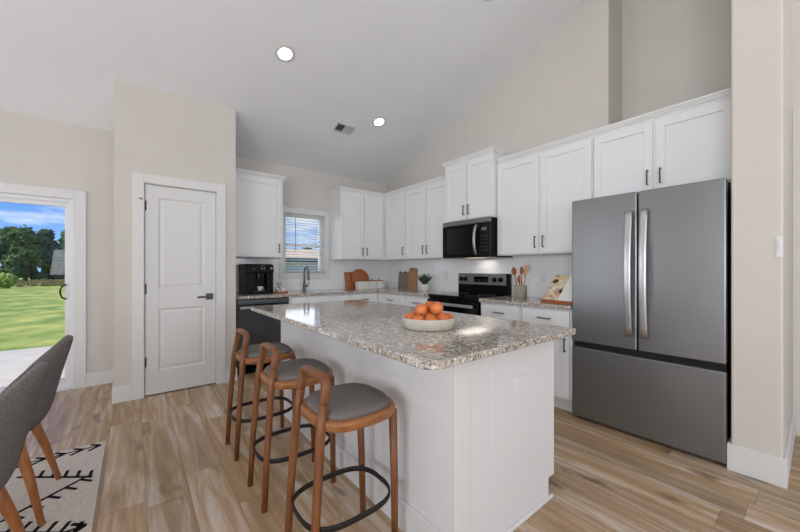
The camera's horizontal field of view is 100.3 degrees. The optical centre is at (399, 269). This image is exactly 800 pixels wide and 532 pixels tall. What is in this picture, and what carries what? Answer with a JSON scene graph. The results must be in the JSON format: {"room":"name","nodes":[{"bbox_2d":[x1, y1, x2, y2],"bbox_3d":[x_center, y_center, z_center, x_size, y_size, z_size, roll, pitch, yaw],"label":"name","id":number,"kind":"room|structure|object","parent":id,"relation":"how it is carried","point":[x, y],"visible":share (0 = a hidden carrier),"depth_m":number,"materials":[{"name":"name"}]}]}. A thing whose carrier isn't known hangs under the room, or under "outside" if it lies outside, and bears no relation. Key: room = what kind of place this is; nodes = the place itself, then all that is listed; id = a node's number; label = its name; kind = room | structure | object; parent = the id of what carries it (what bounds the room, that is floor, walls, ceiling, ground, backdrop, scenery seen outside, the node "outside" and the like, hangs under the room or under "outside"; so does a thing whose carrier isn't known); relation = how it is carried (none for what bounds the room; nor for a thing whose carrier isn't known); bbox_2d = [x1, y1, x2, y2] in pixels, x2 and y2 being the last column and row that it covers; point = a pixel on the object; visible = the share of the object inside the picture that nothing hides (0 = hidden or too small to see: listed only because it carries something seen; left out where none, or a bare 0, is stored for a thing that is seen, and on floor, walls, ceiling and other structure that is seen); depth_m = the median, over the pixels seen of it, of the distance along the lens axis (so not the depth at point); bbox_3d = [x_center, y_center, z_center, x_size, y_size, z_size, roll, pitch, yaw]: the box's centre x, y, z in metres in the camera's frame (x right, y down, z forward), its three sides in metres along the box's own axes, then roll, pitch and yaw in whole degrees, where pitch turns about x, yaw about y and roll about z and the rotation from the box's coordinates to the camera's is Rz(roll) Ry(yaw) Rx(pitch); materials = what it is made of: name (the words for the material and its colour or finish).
{"room":"kitchen","nodes":[
{"label":"kitchen","id":0,"kind":"room"},
{"bbox_2d":[114,78,235,387],"bbox_3d":[-2.436,-0.298,3.646,1.016,3.023,0.743,0,0,-39],"label":"wall","id":1,"kind":"structure","parent":0,"point":[157,132],"depth_m":3.22,"materials":[{"name":"paint"}]},
{"bbox_2d":[86,368,236,403],"bbox_3d":[-3.622,1.144,2.692,4.091,0.140,0.758,0,0,-39],"label":"baseboard","id":2,"kind":"structure","parent":1,"relation":"attached to","point":[120,394],"depth_m":3.47,"materials":[{"name":"white wood"}]},
{"bbox_2d":[133,172,225,399],"bbox_3d":[-2.222,0.150,3.404,0.784,2.127,0.133,0,0,-39],"label":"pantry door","id":3,"kind":"structure","parent":1,"relation":"in","point":[139,179],"depth_m":3.16,"materials":[{"name":"white wood"}]},
{"bbox_2d":[139,184,215,395],"bbox_3d":[-2.210,0.191,3.353,0.642,2.022,0.091,0,0,-39],"label":"door","id":4,"kind":"structure","parent":3,"relation":"attached to","point":[180,224],"depth_m":3.36,"materials":[{"name":"white wood"}]},
{"bbox_2d":[0,109,385,372],"bbox_3d":[-2.888,-0.156,3.844,6.934,2.740,0.130,0,0,-39],"label":"wall","id":5,"kind":"structure","parent":0,"point":[34,150],"depth_m":3.50,"materials":[{"name":"paint"}]},
{"bbox_2d":[0,192,73,392],"bbox_3d":[-4.080,0.246,2.884,1.833,1.935,0.146,0,0,-39],"label":"door","id":6,"kind":"structure","parent":5,"relation":"in","point":[66,383],"depth_m":3.39,"materials":[{"name":"white plastic"}]},
{"bbox_2d":[0,182,85,388],"bbox_3d":[-4.039,0.200,2.832,2.017,2.027,0.020,0,0,-39],"label":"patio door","id":7,"kind":"structure","parent":5,"relation":"in","point":[79,197],"depth_m":3.42,"materials":[{"name":"white wood"}]},
{"bbox_2d":[236,168,286,258],"bbox_3d":[-1.870,-0.690,4.308,0.687,1.063,0.409,0,0,-39],"label":"upper cabinet","id":8,"kind":"object","parent":5,"relation":"attached to","point":[259,195],"visible":0.87,"depth_m":4.18,"materials":[{"name":"white wood"}]},
{"bbox_2d":[279,207,329,278],"bbox_3d":[-1.437,-0.383,4.989,0.776,1.025,0.149,0,0,-39],"label":"window frame","id":9,"kind":"structure","parent":5,"relation":"in","point":[326,222],"depth_m":5.04,"materials":[{"name":"white"}]},
{"bbox_2d":[285,217,321,271],"bbox_3d":[-1.469,-0.383,5.029,0.612,0.861,0.065,0,0,-39],"label":"window","id":10,"kind":"structure","parent":9,"relation":"attached to","point":[319,262],"depth_m":5.17,"materials":[{"name":"clear glass"}]},
{"bbox_2d":[285,213,323,272],"bbox_3d":[-1.420,-0.381,4.968,0.600,0.857,0.068,0,0,-39],"label":"window blind","id":11,"kind":"object","parent":9,"relation":"attached to","point":[295,216],"visible":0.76,"depth_m":4.95,"materials":[{"name":"white plastic"}]},
{"bbox_2d":[236,258,385,292],"bbox_3d":[-1.252,0.070,5.060,2.598,0.460,0.008,0,0,-39],"label":"backsplash","id":12,"kind":"structure","parent":5,"relation":"attached to","point":[375,270],"depth_m":5.19,"materials":[{"name":"tile"}]},
{"bbox_2d":[330,191,397,260],"bbox_3d":[-0.539,-0.667,5.369,1.094,1.018,0.409,0,0,-39],"label":"upper cabinet","id":13,"kind":"object","parent":5,"relation":"attached to","point":[356,219],"visible":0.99,"depth_m":5.09,"materials":[{"name":"white wood"}]},
{"bbox_2d":[327,175,444,197],"bbox_3d":[-0.246,-1.194,4.726,0.825,0.055,1.774,0,0,-39],"label":"crown molding","id":14,"kind":"structure","parent":13,"relation":"attached to","point":[441,178],"depth_m":4.97,"materials":[{"name":"white wood"}]},
{"bbox_2d":[0,0,586,184],"bbox_3d":[0.957,-2.354,1.045,9.600,2.003,9.841,0,0,-39],"label":"ceiling","id":15,"kind":"structure","parent":0,"point":[419,66],"depth_m":3.23,"materials":[{"name":"paint"}]},
{"bbox_2d":[275,45,294,61],"bbox_3d":[-1.087,-2.042,3.157,0.183,0.065,0.173,0,0,-34],"label":"recessed light","id":16,"kind":"object","parent":15,"relation":"in","point":[284,53],"visible":1,"depth_m":3.15,"materials":[{"name":"white plastic"}]},
{"bbox_2d":[332,122,355,134],"bbox_3d":[-0.717,-1.812,4.285,0.264,0.063,0.154,0,0,-39],"label":"ceiling vent","id":17,"kind":"object","parent":15,"relation":"in","point":[340,127],"visible":1,"depth_m":4.28,"materials":[{"name":"white metal"}]},
{"bbox_2d":[372,117,385,126],"bbox_3d":[-0.271,-1.907,4.306,0.183,0.065,0.173,0,0,-34],"label":"recessed light","id":18,"kind":"object","parent":15,"relation":"in","point":[378,121],"visible":1,"depth_m":4.30,"materials":[{"name":"white plastic"}]},
{"bbox_2d":[26,372,799,531],"bbox_3d":[1.035,1.274,0.947,9.600,0.120,9.591,0,0,-39],"label":"floor","id":19,"kind":"structure","parent":0,"point":[168,465],"depth_m":1.96,"materials":[{"name":"brown wood"}]},
{"bbox_2d":[0,441,105,531],"bbox_3d":[-2.158,1.209,0.472,2.483,0.009,2.861,0,0,-39],"label":"rug","id":20,"kind":"object","parent":19,"relation":"on","point":[68,503],"visible":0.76,"depth_m":1.82,"materials":[{"name":"white fabric"}]},
{"bbox_2d":[0,362,49,531],"bbox_3d":[-1.565,0.777,1.083,0.595,0.852,0.475,0,0,-39],"label":"dining chair","id":21,"kind":"object","parent":20,"relation":"on","point":[18,403],"visible":1,"depth_m":1.18,"materials":[{"name":"grey fabric"}]},
{"bbox_2d":[0,335,72,526],"bbox_3d":[-1.993,0.777,1.615,0.595,0.852,0.475,0,0,-39],"label":"dining chair","id":22,"kind":"object","parent":20,"relation":"on","point":[56,356],"visible":0.67,"depth_m":1.68,"materials":[{"name":"grey fabric"}]},
{"bbox_2d":[225,328,296,460],"bbox_3d":[-0.967,0.809,2.343,0.412,0.811,0.376,0,0,-39],"label":"bar stool","id":23,"kind":"object","parent":19,"relation":"on","point":[248,354],"visible":0.88,"depth_m":2.27,"materials":[{"name":"brown wood"}]},
{"bbox_2d":[239,342,290,357],"bbox_3d":[-0.949,0.559,2.357,0.322,0.037,0.333,0,0,-39],"label":"seat cushion","id":24,"kind":"object","parent":23,"relation":"on","point":[253,350],"depth_m":2.27,"materials":[{"name":"grey fabric"}]},
{"bbox_2d":[236,297,288,374],"bbox_3d":[-1.776,0.776,4.171,0.598,0.875,0.612,0,0,-39],"label":"dishwasher","id":25,"kind":"object","parent":19,"relation":"on","point":[261,328],"visible":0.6,"depth_m":3.92,"materials":[{"name":"black metal"}]},
{"bbox_2d":[247,342,335,512],"bbox_3d":[-0.606,0.809,1.890,0.412,0.811,0.376,0,0,-39],"label":"bar stool","id":26,"kind":"object","parent":19,"relation":"on","point":[283,375],"visible":0.88,"depth_m":1.83,"materials":[{"name":"brown wood"}]},
{"bbox_2d":[264,358,328,380],"bbox_3d":[-0.588,0.559,1.905,0.322,0.037,0.333,0,0,-39],"label":"seat cushion","id":27,"kind":"object","parent":26,"relation":"on","point":[288,370],"depth_m":1.85,"materials":[{"name":"grey fabric"}]},
{"bbox_2d":[289,294,348,303],"bbox_3d":[-1.227,0.776,4.651,0.855,0.876,0.654,0,0,-39],"label":"base cabinet","id":28,"kind":"object","parent":19,"relation":"on","point":[339,297],"visible":0.06,"depth_m":4.40,"materials":[{"name":"white wood"}]},
{"bbox_2d":[285,365,397,531],"bbox_3d":[-0.245,0.809,1.438,0.412,0.811,0.376,0,0,-39],"label":"bar stool","id":29,"kind":"object","parent":19,"relation":"on","point":[348,407],"visible":1,"depth_m":1.40,"materials":[{"name":"brown wood"}]},
{"bbox_2d":[306,383,389,420],"bbox_3d":[-0.227,0.559,1.452,0.322,0.037,0.333,0,0,-39],"label":"seat cushion","id":30,"kind":"object","parent":29,"relation":"on","point":[348,401],"depth_m":1.37,"materials":[{"name":"grey fabric"}]},
{"bbox_2d":[349,292,377,301],"bbox_3d":[-0.696,0.776,5.075,0.498,0.876,0.654,0,0,-39],"label":"base cabinet","id":31,"kind":"object","parent":19,"relation":"on","point":[373,297],"visible":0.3,"depth_m":4.85,"materials":[{"name":"white wood"}]},
{"bbox_2d":[378,293,405,305],"bbox_3d":[0.092,0.776,4.923,0.644,0.876,0.645,0,0,-39],"label":"base cabinet","id":32,"kind":"object","parent":19,"relation":"on","point":[397,299],"visible":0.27,"depth_m":4.70,"materials":[{"name":"white wood"}]},
{"bbox_2d":[281,321,553,531],"bbox_3d":[-0.091,0.772,2.337,0.819,0.883,2.004,0,0,-39],"label":"kitchen island","id":33,"kind":"object","parent":19,"relation":"on","point":[475,439],"visible":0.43,"depth_m":1.53,"materials":[{"name":"white wood"}]},
{"bbox_2d":[251,300,575,369],"bbox_3d":[-0.159,0.315,2.223,1.036,0.030,2.125,0,0,-39],"label":"island countertop","id":34,"kind":"structure","parent":33,"relation":"on","point":[375,327],"depth_m":1.60,"materials":[{"name":"stone"}]},
{"bbox_2d":[401,313,455,331],"bbox_3d":[0.149,0.271,1.746,0.284,0.057,0.284,0,0,-39],"label":"fruit bowl","id":35,"kind":"object","parent":34,"relation":"on","point":[416,325],"visible":0.78,"depth_m":1.62,"materials":[{"name":"white ceramic"}]},
{"bbox_2d":[404,313,414,318],"bbox_3d":[0.051,0.252,1.736,0.061,0.060,0.060,0,0,-31],"label":"orange","id":36,"kind":"object","parent":35,"relation":"in","point":[408,315],"visible":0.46,"depth_m":1.72,"materials":[{"name":"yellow food"}]},
{"bbox_2d":[413,315,423,319],"bbox_3d":[0.091,0.254,1.668,0.061,0.059,0.061,0,0,23],"label":"orange","id":37,"kind":"object","parent":35,"relation":"in","point":[416,317],"visible":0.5,"depth_m":1.65,"materials":[{"name":"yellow food"}]},
{"bbox_2d":[425,301,432,312],"bbox_3d":[0.158,0.202,1.798,0.065,0.066,0.067,0,0,29],"label":"orange","id":38,"kind":"object","parent":35,"relation":"in","point":[428,304],"visible":0.34,"depth_m":1.77,"materials":[{"name":"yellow food"}]},
{"bbox_2d":[425,315,436,319],"bbox_3d":[0.155,0.253,1.650,0.061,0.062,0.063,0,0,40],"label":"orange","id":39,"kind":"object","parent":35,"relation":"in","point":[429,317],"visible":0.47,"depth_m":1.63,"materials":[{"name":"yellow food"}]},
{"bbox_2d":[437,314,447,319],"bbox_3d":[0.213,0.251,1.680,0.059,0.060,0.061,0,0,-43],"label":"orange","id":40,"kind":"object","parent":35,"relation":"in","point":[441,316],"visible":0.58,"depth_m":1.66,"materials":[{"name":"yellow food"}]},
{"bbox_2d":[444,313,452,318],"bbox_3d":[0.247,0.252,1.738,0.061,0.058,0.061,0,0,-25],"label":"orange","id":41,"kind":"object","parent":35,"relation":"in","point":[450,316],"visible":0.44,"depth_m":1.72,"materials":[{"name":"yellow food"}]},
{"bbox_3d":[0.154,0.254,1.736,0.062,0.066,0.066,-42,18,31],"label":"orange","id":42,"kind":"object","parent":35,"relation":"in","visible":0},
{"bbox_2d":[415,304,426,315],"bbox_3d":[0.110,0.206,1.728,0.064,0.063,0.065,0,0,34],"label":"orange","id":43,"kind":"object","parent":42,"relation":"on","point":[421,309],"visible":0.97,"depth_m":1.70,"materials":[{"name":"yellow food"}]},
{"bbox_2d":[430,302,442,314],"bbox_3d":[0.190,0.197,1.726,0.068,0.067,0.069,0,0,28],"label":"orange","id":44,"kind":"object","parent":42,"relation":"on","point":[436,308],"visible":1,"depth_m":1.70,"materials":[{"name":"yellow food"}]},
{"bbox_2d":[515,373,528,391],"bbox_3d":[0.590,0.542,1.611,0.114,0.072,0.008,0,0,-39],"label":"outlet plate","id":45,"kind":"object","parent":33,"relation":"attached to","point":[521,379],"depth_m":1.60,"materials":[{"name":"white plastic"}]},
{"bbox_2d":[406,295,428,306],"bbox_3d":[0.437,0.776,4.489,0.644,0.876,0.460,0,0,-39],"label":"base cabinet","id":46,"kind":"object","parent":19,"relation":"on","point":[412,301],"visible":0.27,"depth_m":4.33,"materials":[{"name":"white wood"}]},
{"bbox_2d":[236,287,451,299],"bbox_3d":[-0.713,0.317,4.379,2.587,0.035,1.726,0,0,-39],"label":"countertop","id":47,"kind":"structure","parent":46,"relation":"on","point":[402,291],"depth_m":4.50,"materials":[{"name":"stone"}]},
{"bbox_2d":[238,264,273,294],"bbox_3d":[-1.846,0.112,4.283,0.327,0.375,0.411,0,0,-39],"label":"coffee machine","id":48,"kind":"object","parent":47,"relation":"on","point":[251,276],"visible":1,"depth_m":4.18,"materials":[{"name":"black plastic"}]},
{"bbox_2d":[302,266,309,290],"bbox_3d":[-1.338,0.122,4.764,0.102,0.355,0.194,0,0,-18],"label":"faucet","id":49,"kind":"object","parent":47,"relation":"on","point":[305,267],"visible":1,"depth_m":4.80,"materials":[{"name":"silver metal"}]},
{"bbox_2d":[344,272,354,288],"bbox_3d":[-0.773,0.169,5.385,0.250,0.268,0.073,0,0,-39],"label":"cutting board","id":50,"kind":"object","parent":47,"relation":"on","point":[349,284],"visible":0.62,"depth_m":5.34,"materials":[{"name":"brown wood"}]},
{"bbox_2d":[351,269,368,284],"bbox_3d":[-0.644,0.141,5.436,0.326,0.315,0.111,0,0,-39],"label":"cutting board","id":51,"kind":"object","parent":47,"relation":"on","point":[358,274],"visible":0.6,"depth_m":5.43,"materials":[{"name":"brown wood"}]},
{"bbox_2d":[355,279,368,288],"bbox_3d":[-0.596,0.219,5.279,0.201,0.161,0.112,0,0,-39],"label":"canister","id":52,"kind":"object","parent":47,"relation":"on","point":[361,284],"visible":0.94,"depth_m":5.23,"materials":[{"name":"white ceramic"}]},
{"bbox_2d":[369,279,376,288],"bbox_3d":[-0.454,0.219,5.393,0.146,0.161,0.112,0,0,-39],"label":"canister","id":53,"kind":"object","parent":47,"relation":"on","point":[372,283],"visible":0.88,"depth_m":5.34,"materials":[{"name":"white ceramic"}]},
{"bbox_2d":[377,278,382,287],"bbox_3d":[-0.347,0.219,5.478,0.111,0.161,0.112,0,0,-39],"label":"canister","id":54,"kind":"object","parent":47,"relation":"on","point":[379,282],"visible":0.73,"depth_m":5.43,"materials":[{"name":"white ceramic"}]},
{"bbox_2d":[398,271,403,287],"bbox_3d":[0.015,0.159,5.511,0.046,0.284,0.124,0,0,-39],"label":"serving board","id":55,"kind":"object","parent":47,"relation":"on","point":[401,274],"visible":0.85,"depth_m":5.50,"materials":[{"name":"beige wood"}]},
{"bbox_2d":[403,271,408,288],"bbox_3d":[0.099,0.159,5.405,0.046,0.284,0.124,0,0,-39],"label":"serving board","id":56,"kind":"object","parent":47,"relation":"on","point":[406,274],"visible":0.94,"depth_m":5.39,"materials":[{"name":"beige wood"}]},
{"bbox_2d":[408,267,417,288],"bbox_3d":[0.203,0.128,5.270,0.046,0.346,0.194,0,0,-39],"label":"serving board","id":57,"kind":"object","parent":47,"relation":"on","point":[413,272],"visible":0.91,"depth_m":5.25,"materials":[{"name":"beige wood"}]},
{"bbox_2d":[418,273,431,290],"bbox_3d":[0.367,0.170,4.806,0.214,0.261,0.221,0,0,-39],"label":"potted succulent","id":58,"kind":"object","parent":47,"relation":"on","point":[424,279],"visible":1,"depth_m":4.75,"materials":[{"name":"green plant"}]},
{"bbox_2d":[426,273,511,315],"bbox_3d":[0.798,0.630,3.985,0.688,1.168,0.762,0,0,-39],"label":"range","id":59,"kind":"object","parent":19,"relation":"on","point":[472,286],"visible":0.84,"depth_m":3.94,"materials":[{"name":"black metal"}]},
{"bbox_2d":[428,292,509,299],"bbox_3d":[0.809,0.303,3.994,0.580,0.021,0.762,0,0,-39],"label":"cooktop","id":60,"kind":"object","parent":59,"relation":"in","point":[451,295],"depth_m":3.91,"materials":[{"name":"black glass"}]},
{"bbox_2d":[481,302,521,320],"bbox_3d":[1.214,0.776,3.514,0.644,0.876,0.473,0,0,-39],"label":"base cabinet","id":61,"kind":"object","parent":19,"relation":"on","point":[503,311],"visible":0.22,"depth_m":3.30,"materials":[{"name":"white wood"}]},
{"bbox_2d":[522,306,573,411],"bbox_3d":[1.509,0.776,3.145,0.644,0.876,0.467,0,0,-39],"label":"base cabinet","id":62,"kind":"object","parent":19,"relation":"on","point":[562,347],"visible":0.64,"depth_m":2.87,"materials":[{"name":"white wood"}]},
{"bbox_2d":[479,296,571,309],"bbox_3d":[1.367,0.317,3.336,0.633,0.035,0.947,0,0,-39],"label":"countertop","id":63,"kind":"structure","parent":62,"relation":"on","point":[510,300],"depth_m":3.19,"materials":[{"name":"stone"}]},
{"bbox_2d":[514,285,526,298],"bbox_3d":[1.270,0.232,3.525,0.130,0.136,0.130,0,0,-39],"label":"utensil crock","id":64,"kind":"object","parent":63,"relation":"on","point":[520,292],"visible":0.95,"depth_m":3.47,"materials":[{"name":"white ceramic"}]},
{"bbox_2d":[511,267,516,285],"bbox_3d":[1.227,0.128,3.562,0.078,0.321,0.030,0,0,19],"label":"wooden spoon","id":65,"kind":"object","parent":64,"relation":"in","point":[513,270],"visible":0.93,"depth_m":3.56,"materials":[{"name":"brown wood"}]},
{"bbox_2d":[511,267,516,274],"bbox_3d":[1.216,0.011,3.561,0.060,0.086,0.023,0,0,-6],"label":"spoon bowl","id":66,"kind":"object","parent":65,"relation":"on","point":[513,270],"depth_m":3.56,"materials":[{"name":"brown wood"}]},
{"bbox_2d":[520,266,523,285],"bbox_3d":[1.298,0.125,3.566,0.029,0.326,0.057,0,0,-7],"label":"wooden spoon","id":67,"kind":"object","parent":64,"relation":"in","point":[521,267],"visible":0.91,"depth_m":3.55,"materials":[{"name":"brown wood"}]},
{"bbox_2d":[524,265,528,285],"bbox_3d":[1.311,0.117,3.485,0.071,0.343,0.022,0,0,35],"label":"spatula","id":68,"kind":"object","parent":64,"relation":"in","point":[526,267],"visible":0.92,"depth_m":3.48,"materials":[{"name":"brown wood"}]},
{"bbox_2d":[541,299,571,304],"bbox_3d":[1.472,0.202,3.028,0.189,0.196,0.320,0,0,-27],"label":"cookbook stand","id":69,"kind":"object","parent":63,"relation":"on","point":[542,300],"visible":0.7,"depth_m":2.97,"materials":[{"name":"brown wood"}]},
{"bbox_2d":[543,275,571,301],"bbox_3d":[1.494,0.164,3.039,0.187,0.234,0.326,0,0,-27],"label":"cookbook","id":70,"kind":"object","parent":69,"relation":"on","point":[560,288],"visible":0.61,"depth_m":3.06,"materials":[{"name":"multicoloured paper"}]},
{"bbox_2d":[572,178,730,463],"bbox_3d":[1.975,0.324,2.613,0.841,1.779,0.918,0,0,-39],"label":"refrigerator","id":71,"kind":"object","parent":19,"relation":"on","point":[651,268],"visible":0.98,"depth_m":2.31,"materials":[{"name":"grey metal"}]},
{"bbox_2d":[419,284,429,290],"bbox_3d":[0.354,0.252,4.803,0.156,0.095,0.156,0,0,-39],"label":"pot","id":72,"kind":"object","parent":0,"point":[423,287],"depth_m":4.74,"materials":[{"name":"white ceramic"}]},
{"bbox_2d":[386,0,621,295],"bbox_3d":[1.001,-0.773,4.698,0.475,3.974,3.642,0,0,-39],"label":"wall","id":73,"kind":"structure","parent":0,"point":[570,84],"depth_m":3.55,"materials":[{"name":"paint"}]},
{"bbox_2d":[384,192,414,259],"bbox_3d":[0.020,-0.667,5.259,0.357,1.018,0.555,0,0,-39],"label":"upper cabinet","id":74,"kind":"object","parent":73,"relation":"attached to","point":[394,205],"visible":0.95,"depth_m":5.15,"materials":[{"name":"white wood"}]},
{"bbox_2d":[406,180,445,259],"bbox_3d":[0.461,-0.667,4.705,0.357,1.018,0.860,0,0,-39],"label":"upper cabinet","id":75,"kind":"object","parent":73,"relation":"attached to","point":[425,205],"visible":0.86,"depth_m":4.62,"materials":[{"name":"white wood"}]},
{"bbox_2d":[444,271,447,279],"bbox_3d":[0.650,0.079,4.738,0.008,0.116,0.072,0,0,-39],"label":"wall outlet","id":76,"kind":"object","parent":73,"relation":"attached to","point":[445,272],"visible":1,"depth_m":4.73,"materials":[{"name":"white plastic"}]},
{"bbox_2d":[441,146,513,222],"bbox_3d":[0.930,-0.966,4.061,0.427,0.760,0.793,0,0,-39],"label":"upper cabinet","id":77,"kind":"object","parent":73,"relation":"attached to","point":[471,179],"visible":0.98,"depth_m":3.88,"materials":[{"name":"white wood"}]},
{"bbox_2d":[443,216,512,258],"bbox_3d":[0.904,-0.362,4.026,0.492,0.441,0.706,0,0,-39],"label":"microwave","id":78,"kind":"object","parent":77,"relation":"attached to","point":[476,238],"visible":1,"depth_m":3.84,"materials":[{"name":"black metal"}]},
{"bbox_2d":[386,254,571,297],"bbox_3d":[0.841,0.070,4.513,0.008,0.460,3.472,0,0,-39],"label":"backsplash","id":79,"kind":"structure","parent":73,"relation":"attached to","point":[553,265],"depth_m":4.20,"materials":[{"name":"tile"}]},
{"bbox_2d":[540,272,545,282],"bbox_3d":[1.548,0.079,3.612,0.008,0.116,0.072,0,0,-39],"label":"wall outlet","id":80,"kind":"object","parent":73,"relation":"attached to","point":[542,274],"visible":1,"depth_m":3.61,"materials":[{"name":"white plastic"}]},
{"bbox_2d":[497,138,592,255],"bbox_3d":[1.492,-0.667,3.412,0.357,1.018,0.992,0,0,-39],"label":"upper cabinet","id":81,"kind":"object","parent":73,"relation":"attached to","point":[536,193],"visible":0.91,"depth_m":3.29,"materials":[{"name":"white wood"}]},
{"bbox_2d":[497,88,730,164],"bbox_3d":[1.665,-1.194,2.958,0.038,0.055,1.875,0,0,-39],"label":"crown molding","id":82,"kind":"structure","parent":81,"relation":"attached to","point":[721,95],"depth_m":2.72,"materials":[{"name":"white wood"}]},
{"bbox_2d":[593,98,730,197],"bbox_3d":[2.212,-0.887,2.771,0.684,0.578,0.901,0,0,-39],"label":"upper cabinet","id":83,"kind":"object","parent":73,"relation":"attached to","point":[692,145],"visible":0.82,"depth_m":2.53,"materials":[{"name":"white wood"}]},
{"bbox_2d":[622,0,799,120],"bbox_3d":[4.057,-1.021,1.142,0.130,4.470,5.729,0,0,-39],"label":"wall","id":84,"kind":"structure","parent":0,"point":[674,52],"depth_m":3.01,"materials":[{"name":"paint"}]},
{"bbox_2d":[792,105,799,435],"bbox_3d":[3.339,0.004,2.043,0.154,2.420,1.213,0,0,-39],"label":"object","id":85,"kind":"structure","parent":84,"relation":"attached to","point":[795,109],"depth_m":2.45,"materials":[{"name":"paint"}]},
{"bbox_2d":[731,0,791,457],"bbox_3d":[2.511,-0.955,2.296,1.109,4.337,0.210,0,0,-39],"label":"wall partition","id":86,"kind":"structure","parent":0,"point":[761,30],"depth_m":1.96,"materials":[{"name":"paint"}]},
{"bbox_2d":[727,413,794,488],"bbox_3d":[2.446,1.134,2.244,0.975,0.160,0.242,0,0,-39],"label":"baseboard","id":87,"kind":"structure","parent":86,"relation":"attached to","point":[774,470],"depth_m":1.95,"materials":[{"name":"white"}]},
{"bbox_2d":[776,236,782,256],"bbox_3d":[2.130,-0.131,1.876,0.010,0.116,0.026,0,0,-39],"label":"wall switch","id":88,"kind":"object","parent":86,"relation":"attached to","point":[779,239],"visible":1,"depth_m":1.87,"materials":[{"name":"white plastic"}]},
{"label":"outside","id":89,"kind":"structure","parent":0,"visible":0},
{"bbox_2d":[0,278,64,350],"bbox_3d":[-63.852,1.494,80.112,280.000,0.240,195.109,0,0,-39],"label":"ground","id":90,"kind":"structure","parent":89,"point":[33,316],"depth_m":9.65,"materials":[{"name":"green plant"}]},
{"bbox_2d":[0,243,8,270],"bbox_3d":[-50.473,-1.762,40.316,4.636,6.638,4.151,0,0,-39],"label":"tree","id":91,"kind":"object","parent":90,"relation":"on","point":[3,248],"visible":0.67,"depth_m":41.32,"materials":[{"name":"green plant"}]},
{"bbox_2d":[0,272,17,287],"bbox_3d":[-29.399,0.796,24.595,1.772,1.318,1.454,0,0,-39],"label":"shrub","id":92,"kind":"object","parent":90,"relation":"on","point":[7,280],"visible":0.99,"depth_m":24.53,"materials":[{"name":"green plant"}]},
{"bbox_2d":[0,226,17,270],"bbox_3d":[-54.202,-2.363,46.361,4.986,7.485,4.826,0,0,-39],"label":"tree","id":93,"kind":"object","parent":90,"relation":"on","point":[3,232],"visible":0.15,"depth_m":45.43,"materials":[{"name":"green plant"}]},
{"bbox_2d":[0,224,48,280],"bbox_3d":[-42.487,-1.838,37.936,4.273,6.601,3.685,0,0,45],"label":"tree","id":94,"kind":"object","parent":90,"relation":"on","point":[24,254],"visible":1,"depth_m":37.06,"materials":[{"name":"green plant"}]},
{"bbox_2d":[0,346,64,386],"bbox_3d":[-5.459,1.321,3.881,6.300,0.095,3.124,0,0,-39],"label":"patio","id":95,"kind":"structure","parent":90,"relation":"on","point":[13,363],"depth_m":4.65,"materials":[{"name":"concrete"}]},
{"bbox_2d":[12,279,64,286],"bbox_3d":[-38.371,1.155,28.912,24.633,0.438,13.583,0,0,-39],"label":"weeds","id":96,"kind":"object","parent":90,"relation":"on","point":[42,282],"visible":0.34,"depth_m":28.86,"materials":[{"name":"green plant"}]},
{"bbox_2d":[28,228,64,279],"bbox_3d":[-45.834,-1.927,43.775,4.511,6.974,4.318,0,0,10],"label":"tree","id":97,"kind":"object","parent":90,"relation":"on","point":[52,260],"visible":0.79,"depth_m":43.34,"materials":[{"name":"green plant"}]},
{"bbox_2d":[57,230,64,252],"bbox_3d":[-49.517,-2.383,50.081,4.521,7.628,4.328,0,0,-21],"label":"tree","id":98,"kind":"object","parent":90,"relation":"on","point":[61,240],"visible":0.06,"depth_m":49.07,"materials":[{"name":"green plant"}]},
{"bbox_2d":[286,248,317,269],"bbox_3d":[-10.289,-0.261,29.114,9.200,3.270,8.840,0,0,-39],"label":"house","id":99,"kind":"structure","parent":90,"relation":"on","point":[288,249],"depth_m":26.40,"materials":[{"name":"grey"}]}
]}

